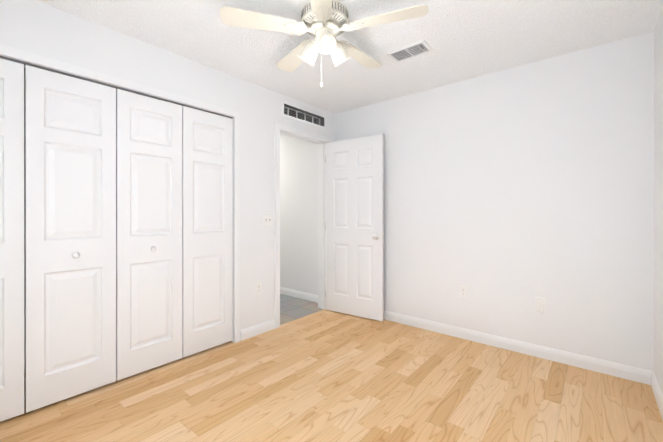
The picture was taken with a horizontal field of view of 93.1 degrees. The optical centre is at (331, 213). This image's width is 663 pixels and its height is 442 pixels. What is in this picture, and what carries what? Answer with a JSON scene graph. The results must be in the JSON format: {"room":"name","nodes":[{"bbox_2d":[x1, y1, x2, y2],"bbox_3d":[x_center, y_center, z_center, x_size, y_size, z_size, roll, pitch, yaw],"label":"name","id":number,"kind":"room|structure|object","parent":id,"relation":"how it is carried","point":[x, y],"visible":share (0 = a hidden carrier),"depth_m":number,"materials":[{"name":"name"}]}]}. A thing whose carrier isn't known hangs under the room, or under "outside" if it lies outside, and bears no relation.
{"room":"empty bedroom","nodes":[
{"label":"empty bedroom","id":0,"kind":"room"},
{"bbox_2d":[24,68,24,370],"bbox_3d":[-2.115,-0.040,2.577,0.003,2.438,2.078,0,0,40],"label":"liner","id":1,"kind":"object","parent":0,"point":[24,219],"depth_m":2.35,"materials":[{"name":"grey wood"}]},
{"bbox_2d":[0,0,333,339],"bbox_3d":[-1.171,-0.040,2.635,0.120,2.440,3.620,0,0,40],"label":"wall","id":2,"kind":"structure","parent":0,"point":[39,28],"depth_m":2.71,"materials":[{"name":"white paint"}]},
{"bbox_2d":[0,58,23,421],"bbox_3d":[-1.941,0.147,1.661,0.030,2.028,0.450,0,0,40],"label":"closet door","id":3,"kind":"structure","parent":2,"relation":"in","point":[11,239],"depth_m":1.78,"materials":[{"name":"white paint"}]},
{"bbox_2d":[25,65,115,412],"bbox_3d":[-1.634,0.147,2.001,0.066,2.028,0.450,0,0,40],"label":"closet door","id":4,"kind":"structure","parent":2,"relation":"in","point":[70,236],"depth_m":1.98,"materials":[{"name":"white paint"}]},
{"bbox_2d":[0,56,232,118],"bbox_3d":[-1.508,-0.878,2.192,0.034,0.012,1.837,0,0,40],"label":"trim","id":5,"kind":"structure","parent":2,"relation":"attached to","point":[48,69],"depth_m":2.12,"materials":[{"name":"grey"}]},
{"bbox_2d":[0,44,239,342],"bbox_3d":[-1.522,0.122,2.205,0.133,2.117,1.945,0,0,40],"label":"trim","id":6,"kind":"structure","parent":2,"relation":"attached to","point":[8,51],"depth_m":2.68,"materials":[{"name":"white paint"}]},
{"bbox_2d":[116,89,181,380],"bbox_3d":[-1.341,0.146,2.352,0.066,2.028,0.450,0,0,40],"label":"closet door","id":7,"kind":"structure","parent":2,"relation":"in","point":[148,233],"depth_m":2.33,"materials":[{"name":"white paint"}]},
{"bbox_2d":[182,106,232,357],"bbox_3d":[-1.062,0.146,2.714,0.030,2.028,0.450,0,0,40],"label":"closet door","id":8,"kind":"structure","parent":2,"relation":"in","point":[207,230],"depth_m":2.69,"materials":[{"name":"white paint"}]},
{"bbox_2d":[241,319,274,340],"bbox_3d":[-0.711,1.132,3.082,0.015,0.095,0.411,0,0,40],"label":"baseboard","id":9,"kind":"structure","parent":2,"relation":"attached to","point":[266,326],"depth_m":3.06,"materials":[{"name":"white paint"}]},
{"bbox_2d":[256,282,261,294],"bbox_3d":[-0.712,0.734,3.086,0.008,0.115,0.070,0,0,40],"label":"electrical outlet","id":10,"kind":"object","parent":2,"relation":"attached to","point":[259,288],"visible":1,"depth_m":3.08,"materials":[{"name":"white plastic"}]},
{"bbox_2d":[263,214,271,225],"bbox_3d":[-0.637,0.065,3.166,0.019,0.116,0.116,0,0,40],"label":"light switch","id":11,"kind":"object","parent":2,"relation":"attached to","point":[267,219],"visible":1,"depth_m":3.16,"materials":[{"name":"white plastic"}]},
{"bbox_2d":[274,122,330,327],"bbox_3d":[-0.354,0.117,3.613,0.162,2.123,0.876,0,0,40],"label":"door frame","id":12,"kind":"structure","parent":2,"relation":"attached to","point":[278,127],"depth_m":3.61,"materials":[{"name":"white paint"}]},
{"bbox_2d":[325,134,383,320],"bbox_3d":[0.251,0.152,3.628,0.762,2.030,0.167,0,0,34],"label":"door","id":13,"kind":"structure","parent":12,"relation":"attached to","point":[354,217],"depth_m":3.59,"materials":[{"name":"white paint"}]},
{"bbox_2d":[282,100,325,128],"bbox_3d":[-0.344,-1.116,3.624,0.130,0.164,0.704,0,0,40],"label":"air vent","id":14,"kind":"object","parent":2,"relation":"in","point":[298,113],"visible":0.6,"depth_m":3.63,"materials":[{"name":"white metal"}]},
{"bbox_2d":[280,294,323,324],"bbox_3d":[-1.425,1.208,4.282,2.580,0.060,1.420,0,0,40],"label":"floor","id":15,"kind":"structure","parent":0,"point":[292,308],"depth_m":3.90,"materials":[{"name":"grey tile"}]},
{"bbox_2d":[0,309,662,441],"bbox_3d":[-0.282,1.211,1.973,3.595,0.060,3.500,0,0,40],"label":"floor","id":16,"kind":"structure","parent":0,"point":[324,375],"depth_m":2.02,"materials":[{"name":"laminate"}]},
{"bbox_2d":[36,0,662,113],"bbox_3d":[-0.992,-1.310,2.563,5.685,0.100,3.740,0,0,40],"label":"ceiling","id":17,"kind":"structure","parent":0,"point":[466,39],"depth_m":2.23,"materials":[{"name":"white paint"}]},
{"bbox_2d":[220,0,428,86],"bbox_3d":[-0.016,-1.030,2.026,1.212,0.459,1.166,0,0,40],"label":"ceiling fan","id":18,"kind":"object","parent":17,"relation":"hanging from","point":[324,23],"visible":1,"depth_m":1.91,"materials":[{"name":"beige metal"}]},
{"bbox_2d":[387,39,432,61],"bbox_3d":[0.608,-1.252,2.439,0.304,0.017,0.190,0,0,40],"label":"ceiling vent","id":19,"kind":"object","parent":17,"relation":"in","point":[415,49],"visible":1,"depth_m":2.42,"materials":[{"name":"white metal"}]},
{"bbox_2d":[280,31,653,370],"bbox_3d":[0.168,-0.041,3.954,5.685,2.440,0.120,0,0,40],"label":"wall","id":20,"kind":"structure","parent":0,"point":[510,194],"depth_m":2.67,"materials":[{"name":"white paint"}]},
{"bbox_2d":[280,287,317,302],"bbox_3d":[-1.013,1.130,4.853,2.480,0.095,0.015,0,0,40],"label":"baseboard","id":21,"kind":"structure","parent":20,"relation":"attached to","point":[298,294],"depth_m":4.37,"materials":[{"name":"white paint"}]},
{"bbox_2d":[459,286,466,298],"bbox_3d":[1.244,0.743,2.973,0.070,0.115,0.008,0,0,40],"label":"electrical outlet","id":22,"kind":"object","parent":20,"relation":"attached to","point":[462,291],"visible":1,"depth_m":2.97,"materials":[{"name":"white plastic"}]},
{"bbox_2d":[383,310,648,384],"bbox_3d":[1.105,1.132,3.084,2.800,0.095,0.015,0,0,40],"label":"baseboard","id":23,"kind":"structure","parent":20,"relation":"attached to","point":[644,376],"depth_m":2.61,"materials":[{"name":"white paint"}]},
{"bbox_2d":[535,297,544,313],"bbox_3d":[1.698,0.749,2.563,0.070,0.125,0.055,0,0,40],"label":"outlet plate","id":24,"kind":"object","parent":20,"relation":"attached to","point":[540,304],"visible":0.98,"depth_m":2.58,"materials":[{"name":"white plastic"}]},
{"bbox_2d":[654,5,662,394],"bbox_3d":[1.105,-0.038,0.735,0.120,2.440,3.620,0,0,40],"label":"wall","id":25,"kind":"structure","parent":0,"point":[658,201],"depth_m":2.01,"materials":[{"name":"white paint"}]},
{"bbox_2d":[649,370,662,419],"bbox_3d":[1.092,1.135,0.825,0.015,0.095,3.500,0,0,40],"label":"baseboard","id":26,"kind":"structure","parent":25,"relation":"attached to","point":[657,392],"depth_m":1.98,"materials":[{"name":"white paint"}]}
]}

